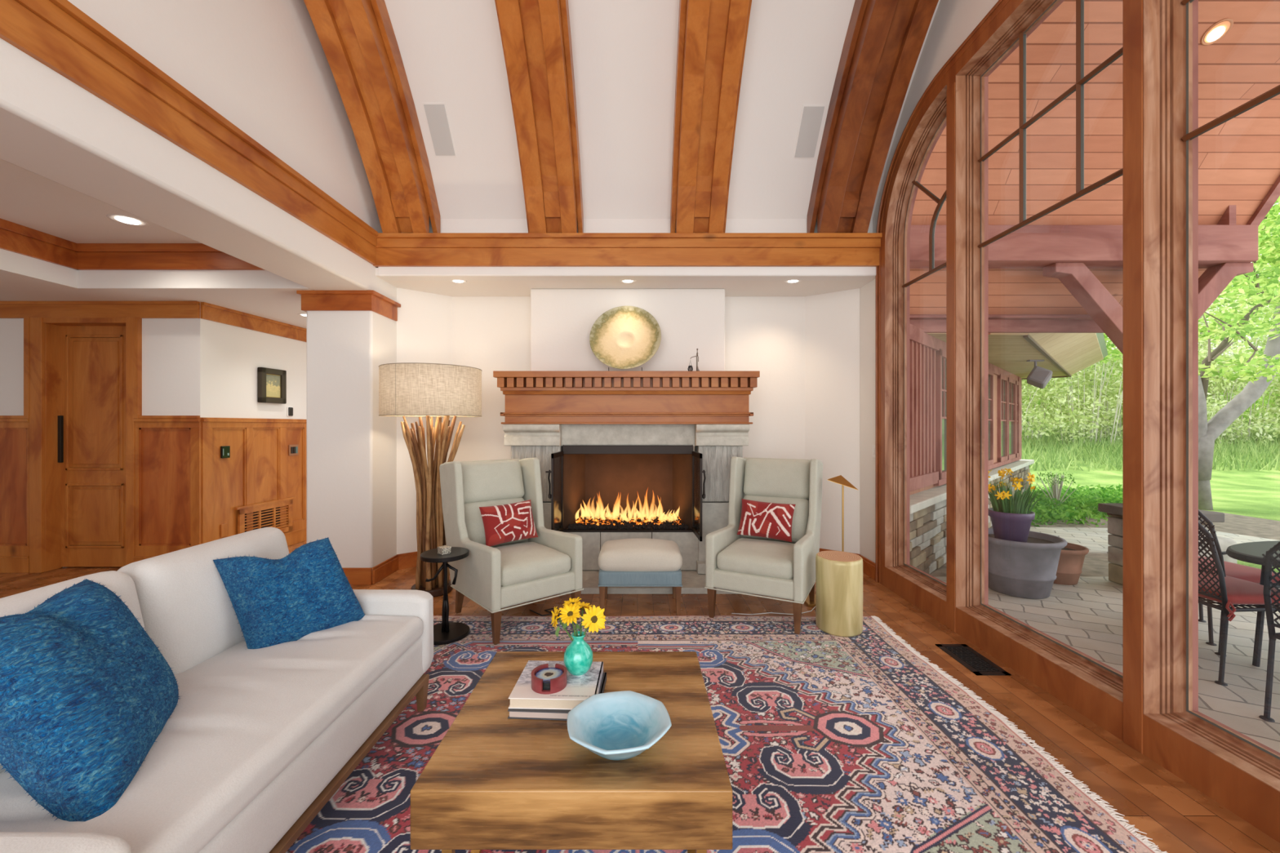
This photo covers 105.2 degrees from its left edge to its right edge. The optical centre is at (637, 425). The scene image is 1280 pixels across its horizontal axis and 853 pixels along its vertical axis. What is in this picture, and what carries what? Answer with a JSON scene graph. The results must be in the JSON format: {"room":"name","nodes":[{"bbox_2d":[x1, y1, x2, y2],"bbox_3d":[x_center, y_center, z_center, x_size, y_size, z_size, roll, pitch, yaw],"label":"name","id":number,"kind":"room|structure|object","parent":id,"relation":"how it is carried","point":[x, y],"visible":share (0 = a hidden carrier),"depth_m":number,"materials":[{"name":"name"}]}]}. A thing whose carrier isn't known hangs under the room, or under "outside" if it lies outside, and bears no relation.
{"room":"living room","nodes":[
{"label":"living room","id":0,"kind":"room"},
{"bbox_2d":[0,318,199,567],"bbox_3d":[-5.000,0.090,4.140,2.800,2.220,0.220,0,0,0],"label":"wall","id":1,"kind":"structure","parent":0,"point":[171,347],"depth_m":4.03,"materials":[{"name":"white paint"}]},
{"bbox_2d":[29,317,134,573],"bbox_3d":[-4.543,0.155,4.110,0.855,2.090,0.220,0,0,0],"label":"door","id":2,"kind":"structure","parent":1,"relation":"in","point":[82,424],"depth_m":4.13,"materials":[{"name":"brown wood"}]},
{"bbox_2d":[0,316,306,573],"bbox_3d":[-4.903,0.155,4.934,2.994,2.090,1.879,0,0,0],"label":"wainscot","id":3,"kind":"structure","parent":1,"relation":"attached to","point":[184,491],"depth_m":4.02,"materials":[{"name":"brown wood"}]},
{"bbox_2d":[234,497,295,533],"bbox_3d":[-3.515,0.885,4.645,0.027,0.330,0.656,0,0,5],"label":"return air grille","id":4,"kind":"object","parent":3,"relation":"attached to","point":[265,514],"visible":0.78,"depth_m":4.64,"materials":[{"name":"brown wood"}]},
{"bbox_2d":[0,301,306,342],"bbox_3d":[-4.902,-0.953,4.947,2.996,0.135,1.905,0,0,0],"label":"trim","id":5,"kind":"structure","parent":1,"relation":"attached to","point":[8,309],"depth_m":4.01,"materials":[{"name":"brown wood"}]},
{"bbox_2d":[0,159,313,328],"bbox_3d":[-4.400,-1.220,1.850,4.000,0.400,8.100,0,0,0],"label":"ceiling","id":6,"kind":"structure","parent":0,"point":[28,199],"depth_m":3.58,"materials":[{"name":"white paint"}]},
{"bbox_2d":[106,213,148,226],"bbox_3d":[-3.320,-1.339,3.190,0.192,0.010,0.192,0,0,0],"label":"recessed light","id":7,"kind":"object","parent":6,"relation":"in","point":[129,220],"visible":1,"depth_m":3.18,"materials":[{"name":"glass"}]},
{"bbox_2d":[0,218,264,270],"bbox_3d":[-3.300,-1.248,0.715,1.700,0.185,5.830,0,0,0],"label":"trim","id":8,"kind":"structure","parent":6,"relation":"attached to","point":[15,237],"depth_m":3.60,"materials":[{"name":"red wood"}]},
{"bbox_2d":[67,0,382,232],"bbox_3d":[-2.091,-2.438,0.912,0.138,2.075,6.175,0,0,0],"label":"wall","id":9,"kind":"structure","parent":0,"point":[262,65],"depth_m":2.63,"materials":[{"name":"white paint"}]},
{"bbox_2d":[0,0,396,302],"bbox_3d":[-2.205,-1.242,1.110,0.490,0.445,6.620,0,0,0],"label":"beam","id":10,"kind":"structure","parent":9,"relation":"attached to","point":[82,111],"depth_m":2.08,"materials":[{"name":"white paint"}]},
{"bbox_2d":[200,318,306,419],"bbox_3d":[-3.579,0.090,4.970,0.120,2.220,1.877,0,0,5],"label":"wall","id":11,"kind":"structure","parent":0,"point":[231,357],"depth_m":4.44,"materials":[{"name":"white paint"}]},
{"bbox_2d":[257,367,286,404],"bbox_3d":[-3.515,-0.385,4.712,0.048,0.330,0.290,0,0,5],"label":"framed picture","id":12,"kind":"object","parent":11,"relation":"attached to","point":[271,383],"visible":1,"depth_m":4.69,"materials":[{"name":"brown"}]},
{"bbox_2d":[296,289,400,568],"bbox_3d":[-2.275,0.080,3.910,0.580,2.240,0.460,0,0,0],"label":"wall pillar","id":13,"kind":"structure","parent":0,"point":[352,449],"depth_m":3.72,"materials":[{"name":"white paint"}]},
{"bbox_2d":[375,267,875,296],"bbox_3d":[-0.070,-1.190,4.147,3.900,0.060,0.745,0,0,0],"label":"ceiling","id":14,"kind":"structure","parent":0,"point":[471,288],"depth_m":4.06,"materials":[{"name":"white paint"}]},
{"bbox_2d":[396,287,859,554],"bbox_3d":[-0.082,0.020,4.303,4.021,2.360,0.415,0,0,0],"label":"wall","id":15,"kind":"structure","parent":0,"point":[804,404],"depth_m":4.28,"materials":[{"name":"white paint"}]},
{"bbox_2d":[342,551,417,585],"bbox_3d":[-1.828,1.137,4.048,1.537,0.125,0.339,0,0,-37],"label":"baseboard","id":16,"kind":"structure","parent":15,"relation":"attached to","point":[357,576],"depth_m":3.80,"materials":[{"name":"red wood"}]},
{"bbox_2d":[819,548,875,580],"bbox_3d":[1.501,1.137,4.199,1.070,0.125,0.307,0,0,34],"label":"baseboard","id":17,"kind":"structure","parent":15,"relation":"attached to","point":[868,566],"depth_m":3.93,"materials":[{"name":"red wood"}]},
{"bbox_2d":[0,540,1279,852],"bbox_3d":[-2.265,1.260,1.850,8.270,0.120,8.100,0,0,0],"label":"floor","id":18,"kind":"structure","parent":0,"point":[1178,817],"depth_m":2.06,"materials":[{"name":"brown wood"}]},
{"bbox_2d":[378,362,481,597],"bbox_3d":[-1.489,0.393,3.550,0.688,1.614,0.688,0,0,41],"label":"floor lamp","id":19,"kind":"object","parent":18,"relation":"on","point":[406,389],"visible":0.87,"depth_m":3.42,"materials":[{"name":"fabric"}]},
{"bbox_2d":[493,371,759,594],"bbox_3d":[-0.083,0.391,3.930,2.060,1.618,0.880,0,0,0],"label":"fireplace","id":20,"kind":"object","parent":18,"relation":"on","point":[608,437],"visible":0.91,"depth_m":3.84,"materials":[{"name":"brown wood"}]},
{"bbox_2d":[493,371,759,378],"bbox_3d":[-0.085,-0.395,3.930,2.027,0.046,0.420,0,0,0],"label":"mantel shelf","id":21,"kind":"object","parent":20,"relation":"attached to","point":[499,375],"depth_m":3.72,"materials":[{"name":"brown wood"}]},
{"bbox_2d":[567,522,688,529],"bbox_3d":[-0.075,0.817,3.972,0.985,0.053,0.133,0,0,0],"label":"rocks","id":22,"kind":"object","parent":20,"relation":"on","point":[628,526],"visible":0.99,"depth_m":3.94,"materials":[{"name":"black"}]},
{"bbox_2d":[575,512,680,525],"bbox_3d":[-0.077,0.788,4.129,0.890,0.088,0.290,0,0,0],"label":"glowing embers","id":23,"kind":"object","parent":20,"relation":"in","point":[618,519],"visible":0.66,"depth_m":4.09,"materials":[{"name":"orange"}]},
{"bbox_2d":[575,491,679,522],"bbox_3d":[-0.083,0.666,4.132,0.894,0.306,0.181,0,0,0],"label":"fire","id":24,"kind":"object","parent":23,"relation":"on","point":[586,513],"visible":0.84,"depth_m":4.12,"materials":[{"name":"yellow"}]},
{"bbox_3d":[-0.098,-0.443,3.999,0.272,0.050,0.183,0,0,0],"label":"plate stand","id":25,"kind":"object","parent":20,"relation":"on","visible":0},
{"bbox_2d":[589,306,661,368],"bbox_3d":[-0.100,-0.722,3.960,0.582,0.547,0.206,0,0,5],"label":"plate","id":26,"kind":"object","parent":25,"relation":"on","point":[622,337],"visible":1,"depth_m":4.00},
{"bbox_2d":[598,537,682,615],"bbox_3d":[0.017,0.978,3.250,0.536,0.445,0.376,0,0,0],"label":"ottoman","id":27,"kind":"object","parent":18,"relation":"on","point":[635,562],"visible":0.98,"depth_m":3.07,"materials":[{"name":"fabric"}]},
{"bbox_2d":[598,537,682,571],"bbox_3d":[0.017,0.859,3.250,0.536,0.208,0.376,0,0,0],"label":"cushion","id":28,"kind":"object","parent":27,"relation":"on","point":[635,554],"depth_m":3.08,"materials":[{"name":"fabric"}]},
{"bbox_2d":[285,615,1167,852],"bbox_3d":[0.000,1.194,1.925,3.036,0.012,2.303,0,0,0],"label":"rug","id":29,"kind":"object","parent":18,"relation":"on","point":[862,743],"visible":0.53,"depth_m":1.78,"materials":[{"name":"fabric"}]},
{"bbox_2d":[0,527,433,852],"bbox_3d":[-1.317,0.807,1.450,0.884,0.766,1.350,0,0,0],"label":"sofa","id":30,"kind":"object","parent":29,"relation":"on","point":[255,743],"visible":0.66,"depth_m":1.39,"materials":[{"name":"beige fabric"}]},
{"bbox_2d":[0,570,145,773],"bbox_3d":[-1.540,0.625,1.177,0.250,0.402,0.615,0,0,0],"label":"cushion","id":31,"kind":"object","parent":30,"relation":"on","point":[129,589],"depth_m":1.38,"materials":[{"name":"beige fabric"}]},
{"bbox_2d":[0,577,179,821],"bbox_3d":[-1.306,0.613,1.159,0.329,0.416,0.540,0,0,-21],"label":"pillow","id":32,"kind":"object","parent":30,"relation":"on","point":[86,694],"visible":0.97,"depth_m":1.04,"materials":[{"name":"fabric"}]},
{"bbox_2d":[116,527,288,675],"bbox_3d":[-1.540,0.625,1.802,0.250,0.402,0.615,0,0,0],"label":"cushion","id":33,"kind":"object","parent":30,"relation":"on","point":[186,608],"depth_m":1.60,"materials":[{"name":"beige fabric"}]},
{"bbox_2d":[213,537,364,648],"bbox_3d":[-1.276,0.632,1.848,0.201,0.387,0.487,0,0,42],"label":"pillow","id":34,"kind":"object","parent":30,"relation":"on","point":[295,596],"visible":0.93,"depth_m":1.77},
{"bbox_2d":[420,546,470,644],"bbox_3d":[-1.097,0.955,2.790,0.268,0.470,0.268,0,0,0],"label":"side table","id":35,"kind":"object","parent":29,"relation":"on","point":[446,632],"visible":0.83,"depth_m":2.77,"materials":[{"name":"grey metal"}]},
{"bbox_2d":[439,457,583,644],"bbox_3d":[-0.832,0.706,3.150,0.596,0.968,0.866,0,0,-40],"label":"armchair","id":36,"kind":"object","parent":29,"relation":"on","point":[496,577],"visible":0.94,"depth_m":3.03,"materials":[{"name":"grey fabric"}]},
{"bbox_2d":[461,460,524,502],"bbox_3d":[-1.020,0.383,3.375,0.464,0.279,0.193,0,0,-40],"label":"cushion","id":37,"kind":"object","parent":36,"relation":"on","point":[483,481],"depth_m":3.32,"materials":[{"name":"beige fabric"}]},
{"bbox_2d":[464,497,528,546],"bbox_3d":[-0.970,0.657,3.316,0.464,0.309,0.198,0,0,-40],"label":"lumbar cushion","id":38,"kind":"object","parent":36,"relation":"on","point":[473,520],"depth_m":3.19,"materials":[{"name":"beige fabric"}]},
{"bbox_2d":[479,499,537,546],"bbox_3d":[-0.830,0.625,3.171,0.366,0.252,0.142,0,0,-41],"label":"lumbar pillow","id":39,"kind":"object","parent":36,"relation":"on","point":[504,523],"visible":1,"depth_m":3.12,"materials":[{"name":"fabric"}]},
{"bbox_2d":[494,542,570,586],"bbox_3d":[-0.731,0.842,3.028,0.468,0.157,0.518,0,0,-40],"label":"seat cushion","id":40,"kind":"object","parent":36,"relation":"on","point":[528,563],"depth_m":2.89,"materials":[{"name":"beige fabric"}]},
{"bbox_2d":[410,651,732,852],"bbox_3d":[-0.149,1.005,1.442,0.727,0.370,0.682,0,0,0],"label":"coffee table","id":41,"kind":"object","parent":29,"relation":"on","point":[494,780],"visible":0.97,"depth_m":1.14,"materials":[{"name":"brown wood"}]},
{"bbox_2d":[507,672,606,720],"bbox_3d":[-0.232,0.808,1.478,0.252,0.023,0.228,0,0,3],"label":"book","id":42,"kind":"object","parent":41,"relation":"on","point":[514,713],"visible":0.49,"depth_m":1.37,"materials":[{"name":"beige paper"}]},
{"bbox_2d":[508,660,603,710],"bbox_3d":[-0.238,0.782,1.487,0.246,0.030,0.222,0,0,2],"label":"book","id":43,"kind":"object","parent":42,"relation":"on","point":[578,689],"visible":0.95,"depth_m":1.41,"materials":[{"name":"beige paper"}]},
{"bbox_2d":[531,663,567,694],"bbox_3d":[-0.262,0.748,1.452,0.105,0.038,0.105,0,0,0],"label":"holder","id":44,"kind":"object","parent":43,"relation":"on","point":[559,683],"visible":0.71,"depth_m":1.42,"materials":[{"name":"red wood"}]},
{"bbox_3d":[-0.262,0.760,1.452,0.084,0.005,0.084,0,0,0],"label":"coaster","id":45,"kind":"object","parent":44,"relation":"in","visible":0},
{"bbox_3d":[-0.262,0.755,1.452,0.084,0.005,0.084,0,0,0],"label":"coaster","id":46,"kind":"object","parent":45,"relation":"on","visible":0},
{"bbox_3d":[-0.262,0.749,1.452,0.084,0.005,0.084,0,0,0],"label":"coaster","id":47,"kind":"object","parent":46,"relation":"on","visible":0},
{"bbox_3d":[-0.262,0.744,1.452,0.084,0.005,0.084,0,0,0],"label":"coaster","id":48,"kind":"object","parent":47,"relation":"on","visible":0},
{"bbox_2d":[534,667,563,683],"bbox_3d":[-0.262,0.739,1.452,0.084,0.005,0.084,0,0,0],"label":"coaster","id":49,"kind":"object","parent":48,"relation":"on","point":[546,674],"visible":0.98,"depth_m":1.45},
{"bbox_2d":[555,621,593,676],"bbox_3d":[-0.193,0.681,1.515,0.113,0.173,0.092,0,0,0],"label":"vase","id":50,"kind":"object","parent":43,"relation":"on","point":[578,658],"visible":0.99,"depth_m":1.49,"materials":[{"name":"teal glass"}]},
{"bbox_2d":[558,602,582,636],"bbox_3d":[-0.204,0.615,1.486,0.066,0.135,0.065,0,0,-25],"label":"sunflower","id":51,"kind":"object","parent":50,"relation":"in","point":[569,615],"visible":1,"depth_m":1.49,"materials":[{"name":"yellow"}]},
{"bbox_2d":[581,604,605,639],"bbox_3d":[-0.139,0.616,1.493,0.085,0.135,0.054,0,0,0],"label":"sunflower","id":52,"kind":"object","parent":50,"relation":"in","point":[594,618],"visible":0.98,"depth_m":1.49,"materials":[{"name":"yellow"}]},
{"bbox_2d":[567,690,671,759],"bbox_3d":[-0.048,0.781,1.247,0.266,0.077,0.265,0,0,0],"label":"glass bowl","id":53,"kind":"object","parent":41,"relation":"on","point":[623,725],"visible":1,"depth_m":1.28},
{"bbox_2d":[704,456,822,634],"bbox_3d":[0.875,0.706,3.285,0.596,0.968,0.866,0,0,28],"label":"armchair","id":54,"kind":"object","parent":29,"relation":"on","point":[749,564],"visible":0.95,"depth_m":3.17,"materials":[{"name":"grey fabric"}]},
{"bbox_2d":[716,537,794,578],"bbox_3d":[0.802,0.842,3.145,0.468,0.157,0.518,0,0,28],"label":"seat cushion","id":55,"kind":"object","parent":54,"relation":"on","point":[736,557],"depth_m":2.97,"materials":[{"name":"beige fabric"}]},
{"bbox_2d":[737,498,795,542],"bbox_3d":[0.867,0.632,3.308,0.371,0.248,0.142,0,0,29],"label":"lumbar pillow","id":56,"kind":"object","parent":54,"relation":"on","point":[758,518],"visible":1,"depth_m":3.26,"materials":[{"name":"fabric"}]},
{"bbox_2d":[742,494,808,542],"bbox_3d":[0.975,0.657,3.477,0.464,0.309,0.198,0,0,28],"label":"lumbar cushion","id":57,"kind":"object","parent":54,"relation":"on","point":[801,513],"depth_m":3.38,"materials":[{"name":"beige fabric"}]},
{"bbox_2d":[743,458,809,499],"bbox_3d":[1.011,0.383,3.546,0.464,0.279,0.193,0,0,27],"label":"cushion","id":58,"kind":"object","parent":54,"relation":"on","point":[763,478],"depth_m":3.48,"materials":[{"name":"beige fabric"}]},
{"bbox_2d":[815,551,862,636],"bbox_3d":[1.188,0.977,2.883,0.259,0.426,0.260,0,0,0],"label":"side table","id":59,"kind":"object","parent":29,"relation":"on","point":[838,574],"visible":1,"depth_m":2.78,"materials":[{"name":"gold metal"}]},
{"bbox_2d":[804,475,857,606],"bbox_3d":[1.308,0.769,3.350,0.345,0.862,0.200,0,0,0],"label":"brass floor lamp","id":60,"kind":"object","parent":18,"relation":"on","point":[840,479],"visible":0.41,"depth_m":3.35,"materials":[{"name":"brown"}]},
{"bbox_2d":[935,644,1011,675],"bbox_3d":[1.715,1.197,2.520,0.166,0.005,0.330,0,0,0],"label":"floor vent","id":61,"kind":"object","parent":18,"relation":"in","point":[966,655],"visible":1,"depth_m":2.50,"materials":[{"name":"grey"}]},
{"bbox_2d":[429,218,872,232],"bbox_3d":[-0.070,-1.514,3.960,4.100,0.589,0.120,0,0,0],"label":"wall","id":62,"kind":"structure","parent":0,"point":[446,225],"depth_m":3.90,"materials":[{"name":"white paint"}]},
{"bbox_2d":[373,232,882,280],"bbox_3d":[-0.085,-1.308,3.800,3.870,0.305,0.200,0,0,0],"label":"ceiling beam","id":63,"kind":"structure","parent":62,"relation":"attached to","point":[399,256],"depth_m":3.73,"materials":[{"name":"brown wood"}]},
{"bbox_2d":[384,0,940,218],"bbox_3d":[-0.075,-2.637,0.863,4.050,1.976,6.075,0,0,0],"label":"ceiling","id":64,"kind":"structure","parent":0,"point":[624,51],"depth_m":3.41,"materials":[{"name":"white paint"}]},
{"bbox_2d":[303,0,439,232],"bbox_3d":[-1.768,-2.450,0.995,0.405,2.108,5.790,0,0,0],"label":"ceiling beam","id":65,"kind":"structure","parent":64,"relation":"attached to","point":[357,39],"depth_m":3.26,"materials":[{"name":"brown wood"}]},
{"bbox_2d":[422,102,457,156],"bbox_3d":[-1.427,-2.136,3.540,0.164,0.264,0.230,0,0,0],"label":"ceiling speaker","id":66,"kind":"object","parent":64,"relation":"attached to","point":[436,114],"visible":1,"depth_m":3.53,"materials":[{"name":"white paint"}]},
{"bbox_2d":[494,0,583,232],"bbox_3d":[-0.642,-2.450,0.995,0.425,2.108,5.790,0,0,0],"label":"ceiling beam","id":67,"kind":"structure","parent":64,"relation":"attached to","point":[535,34],"depth_m":3.26,"materials":[{"name":"brown wood"}]},
{"bbox_2d":[670,0,751,232],"bbox_3d":[0.472,-2.450,0.995,0.425,2.108,5.790,0,0,0],"label":"ceiling beam","id":68,"kind":"structure","parent":64,"relation":"attached to","point":[712,35],"depth_m":3.25,"materials":[{"name":"brown wood"}]},
{"bbox_2d":[792,104,826,159],"bbox_3d":[1.241,-2.127,3.547,0.164,0.265,0.229,0,0,0],"label":"ceiling speaker","id":69,"kind":"object","parent":64,"relation":"attached to","point":[811,117],"visible":1,"depth_m":3.54,"materials":[{"name":"white paint"}]},
{"bbox_2d":[807,0,938,232],"bbox_3d":[1.562,-2.450,0.995,0.435,2.108,5.790,0,0,0],"label":"ceiling beam","id":70,"kind":"structure","parent":64,"relation":"attached to","point":[884,40],"depth_m":3.26,"materials":[{"name":"brown wood"}]},
{"bbox_2d":[859,0,998,562],"bbox_3d":[1.951,-1.137,1.110,0.158,4.675,6.620,0,0,0],"label":"wall","id":71,"kind":"structure","parent":0,"point":[954,20],"depth_m":3.87,"materials":[{"name":"white paint"}]},
{"bbox_2d":[875,0,1279,843],"bbox_3d":[1.928,-0.455,1.825,0.184,3.429,3.918,0,0,0],"label":"window","id":72,"kind":"structure","parent":71,"relation":"in","point":[1152,705],"depth_m":1.84,"materials":[{"name":"brown wood"}]},
{"bbox_2d":[1042,262,1253,353],"bbox_3d":[4.490,-0.360,4.320,1.720,2.120,0.200,0,0,0],"label":"braces","id":73,"kind":"object","parent":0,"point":[1080,282],"visible":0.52,"depth_m":4.25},
{"bbox_2d":[909,204,1257,268],"bbox_3d":[3.690,-1.670,4.315,3.280,0.500,0.230,0,0,0],"label":"timber beam","id":74,"kind":"structure","parent":73,"relation":"on","point":[1028,246],"depth_m":4.20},
{"bbox_2d":[909,0,1279,333],"bbox_3d":[3.735,-2.360,1.820,3.410,2.880,6.040,0,0,0],"label":"porch roof","id":75,"kind":"structure","parent":74,"relation":"on","point":[1239,157],"depth_m":3.97,"materials":[{"name":"brown wood"}]},
{"bbox_2d":[1200,17,1233,45],"bbox_3d":[4.030,-2.741,3.406,0.159,0.085,0.139,0,0,5],"label":"recessed light","id":76,"kind":"object","parent":75,"relation":"attached to","point":[1220,28],"visible":1,"depth_m":3.40,"materials":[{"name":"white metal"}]},
{"label":"outside","id":77,"kind":"structure","parent":0,"visible":0},
{"bbox_2d":[1022,355,1279,573],"bbox_3d":[24.000,-1.760,19.275,44.000,6.360,29.450,0,0,0],"label":"lawn","id":78,"kind":"structure","parent":77,"point":[1255,493],"depth_m":11.86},
{"bbox_2d":[909,323,1107,573],"bbox_3d":[5.192,-0.500,6.668,1.620,3.800,7.989,0,0,45],"label":"house wing","id":79,"kind":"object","parent":78,"relation":"on","point":[1064,354],"visible":0.28,"depth_m":5.23},
{"bbox_2d":[1026,360,1052,388],"bbox_3d":[5.597,-0.722,6.819,0.278,0.397,0.297,0,0,40],"label":"speaker","id":80,"kind":"object","parent":79,"relation":"attached to","point":[1039,377],"visible":1,"depth_m":6.74},
{"bbox_2d":[1022,387,1066,438],"bbox_3d":[12.291,-1.405,16.919,3.898,4.989,3.452,0,0,0],"label":"shrub","id":81,"kind":"object","parent":78,"relation":"on","point":[1040,415],"visible":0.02,"depth_m":16.30,"materials":[{"name":"green plant"}]},
{"bbox_2d":[1035,471,1075,504],"bbox_3d":[7.135,1.085,8.347,0.531,0.641,0.516,0,0,30],"label":"bare shrub","id":82,"kind":"object","parent":78,"relation":"on","point":[1056,491],"visible":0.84,"depth_m":8.32,"materials":[{"name":"green plant"}]},
{"bbox_2d":[1022,366,1091,439],"bbox_3d":[14.407,-1.909,18.263,3.923,5.533,3.513,0,0,-7],"label":"shrub","id":83,"kind":"object","parent":78,"relation":"on","point":[1028,393],"visible":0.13,"depth_m":17.69,"materials":[{"name":"green plant"}]},
{"bbox_2d":[1020,483,1122,527],"bbox_3d":[7.726,1.357,8.748,5.991,0.406,2.972,0,0,-39],"label":"groundcover","id":84,"kind":"object","parent":78,"relation":"on","point":[1086,501],"visible":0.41,"depth_m":7.97,"materials":[{"name":"green plant"}]},
{"bbox_2d":[1022,333,1122,444],"bbox_3d":[15.719,-2.196,17.505,4.143,5.694,3.335,0,0,-7],"label":"foliage","id":85,"kind":"object","parent":78,"relation":"on","point":[1082,420],"visible":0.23,"depth_m":17.08,"materials":[{"name":"green plant"}]},
{"bbox_2d":[1054,339,1122,441],"bbox_3d":[17.878,-1.673,18.249,3.968,4.868,3.379,0,0,0],"label":"shrub","id":86,"kind":"object","parent":78,"relation":"on","point":[1111,391],"visible":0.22,"depth_m":17.91,"materials":[{"name":"green plant"}]},
{"bbox_2d":[1021,427,1279,471],"bbox_3d":[18.695,0.630,16.925,23.104,1.200,8.140,0,0,0],"label":"grass","id":87,"kind":"structure","parent":78,"relation":"on","point":[1264,457],"depth_m":15.03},
{"bbox_2d":[1029,527,1276,553],"bbox_3d":[6.018,1.419,6.027,3.573,0.062,1.333,0,0,3],"label":"garden path","id":88,"kind":"structure","parent":78,"relation":"on","point":[1095,540],"depth_m":6.14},
{"bbox_2d":[1090,195,1279,510],"bbox_3d":[11.370,-2.097,8.494,8.044,7.107,4.645,0,0,0],"label":"maple tree","id":89,"kind":"object","parent":78,"relation":"on","point":[1268,367],"visible":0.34,"depth_m":7.58,"materials":[{"name":"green plant"}]},
{"bbox_2d":[1100,203,1279,430],"bbox_3d":[26.439,-5.763,23.107,7.122,13.412,5.255,0,0,-3],"label":"tree","id":90,"kind":"object","parent":78,"relation":"on","point":[1277,214],"visible":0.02,"depth_m":21.95,"materials":[{"name":"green plant"}]},
{"bbox_2d":[1120,296,1279,443],"bbox_3d":[19.965,-1.824,17.513,4.169,5.518,3.280,0,0,-11],"label":"shrub","id":91,"kind":"object","parent":78,"relation":"on","point":[1202,353],"visible":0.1,"depth_m":16.89,"materials":[{"name":"green plant"}]},
{"bbox_2d":[1198,285,1279,442],"bbox_3d":[22.026,-2.258,18.035,4.275,5.998,3.596,0,0,-3],"label":"shrub","id":92,"kind":"object","parent":78,"relation":"on","point":[1237,420],"visible":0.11,"depth_m":17.33,"materials":[{"name":"green plant"}]},
{"bbox_2d":[1222,202,1279,422],"bbox_3d":[31.591,-5.687,23.044,7.313,13.399,5.286,0,0,0],"label":"tree","id":93,"kind":"object","parent":78,"relation":"on","point":[1256,403],"visible":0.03,"depth_m":23.42,"materials":[{"name":"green plant"}]},
{"bbox_2d":[1236,330,1279,437],"bbox_3d":[24.204,-1.495,17.239,4.203,4.827,3.484,0,0,-3],"label":"shrub","id":94,"kind":"object","parent":78,"relation":"on","point":[1277,401],"visible":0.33,"depth_m":17.64,"materials":[{"name":"green plant"}]},
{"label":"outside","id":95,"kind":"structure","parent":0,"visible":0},
{"bbox_2d":[933,576,1279,752],"bbox_3d":[4.510,1.450,0.775,4.980,0.100,7.550,0,0,0],"label":"patio","id":96,"kind":"structure","parent":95,"point":[1086,615],"depth_m":3.20,"materials":[{"name":"stone"}]},
{"bbox_2d":[988,528,1067,599],"bbox_3d":[3.230,1.165,4.160,0.636,0.470,0.636,0,0,0],"label":"planter","id":97,"kind":"object","parent":96,"relation":"on","point":[1028,570],"visible":0.73,"depth_m":3.96,"materials":[{"name":"grey ceramic"}]},
{"bbox_2d":[988,507,1035,542],"bbox_3d":[3.140,0.844,4.120,0.320,0.262,0.320,0,0,0],"label":"pot","id":98,"kind":"object","parent":97,"relation":"on","point":[1006,526],"visible":0.7,"depth_m":4.02,"materials":[{"name":"ceramic"}]},
{"bbox_2d":[988,468,1044,514],"bbox_3d":[3.133,0.554,4.111,0.438,0.391,0.419,0,0,0],"label":"daffodils","id":99,"kind":"object","parent":98,"relation":"on","point":[1003,501],"visible":0.82,"depth_m":4.06,"materials":[{"name":"green plant"}]},
{"bbox_2d":[1053,542,1088,585],"bbox_3d":[3.800,1.240,4.440,0.434,0.320,0.434,0,0,0],"label":"terracotta planter","id":100,"kind":"object","parent":96,"relation":"on","point":[1072,557],"visible":0.51,"depth_m":4.28,"materials":[{"name":"brown ceramic"}]},
{"bbox_2d":[1097,502,1224,585],"bbox_3d":[4.450,1.048,4.190,0.540,0.696,0.520,0,0,0],"label":"stone pier","id":101,"kind":"structure","parent":96,"relation":"on","point":[1114,510],"depth_m":4.33,"materials":[{"name":"grey stone"}]},
{"bbox_2d":[1198,521,1279,685],"bbox_3d":[3.407,0.945,2.896,0.595,0.911,0.535,0,0,0],"label":"patio chair","id":102,"kind":"object","parent":96,"relation":"on","point":[1233,593],"visible":0.48,"depth_m":2.70,"materials":[{"name":"black metal"}]},
{"bbox_2d":[1198,571,1279,604],"bbox_3d":[3.435,0.953,2.900,0.450,0.075,0.460,0,0,0],"label":"seat cushion","id":103,"kind":"object","parent":102,"relation":"on","point":[1239,592],"depth_m":2.74,"materials":[{"name":"red fabric"}]},
{"bbox_2d":[1198,510,1279,656],"bbox_3d":[3.789,0.945,3.254,0.595,0.911,0.527,0,0,-4],"label":"patio chair","id":104,"kind":"object","parent":96,"relation":"on","point":[1251,574],"visible":0.2,"depth_m":3.05,"materials":[{"name":"black metal"}]},
{"bbox_2d":[1198,555,1279,583],"bbox_3d":[3.818,0.953,3.256,0.450,0.075,0.460,0,0,-4],"label":"seat cushion","id":105,"kind":"object","parent":104,"relation":"on","point":[1251,574],"depth_m":3.09,"materials":[{"name":"red fabric"}]},
{"bbox_2d":[1226,540,1279,666],"bbox_3d":[4.050,1.050,2.660,1.495,0.701,0.687,0,0,0],"label":"patio table","id":106,"kind":"object","parent":96,"relation":"on","point":[1250,552],"visible":0.83,"depth_m":2.84,"materials":[{"name":"black metal"}]},
{"bbox_2d":[1258,542,1279,722],"bbox_3d":[3.254,0.945,2.111,0.595,0.911,0.527,0,0,-3],"label":"patio chair","id":107,"kind":"object","parent":96,"relation":"on","point":[1268,557],"visible":1,"depth_m":2.33,"materials":[{"name":"black metal"}]},
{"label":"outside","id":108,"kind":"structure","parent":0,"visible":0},
{"bbox_2d":[928,511,1279,576],"bbox_3d":[5.820,1.428,6.113,7.744,0.044,3.160,0,0,-6],"label":"mulch bed","id":109,"kind":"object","parent":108,"point":[1094,564],"visible":0.05,"depth_m":6.71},
{"bbox_2d":[1203,536,1237,563],"bbox_3d":[5.600,1.250,4.925,0.500,0.300,0.350,0,0,0],"label":"boulder","id":110,"kind":"object","parent":109,"relation":"on","point":[1224,542],"visible":0.1,"depth_m":4.75,"materials":[{"name":"stone"}]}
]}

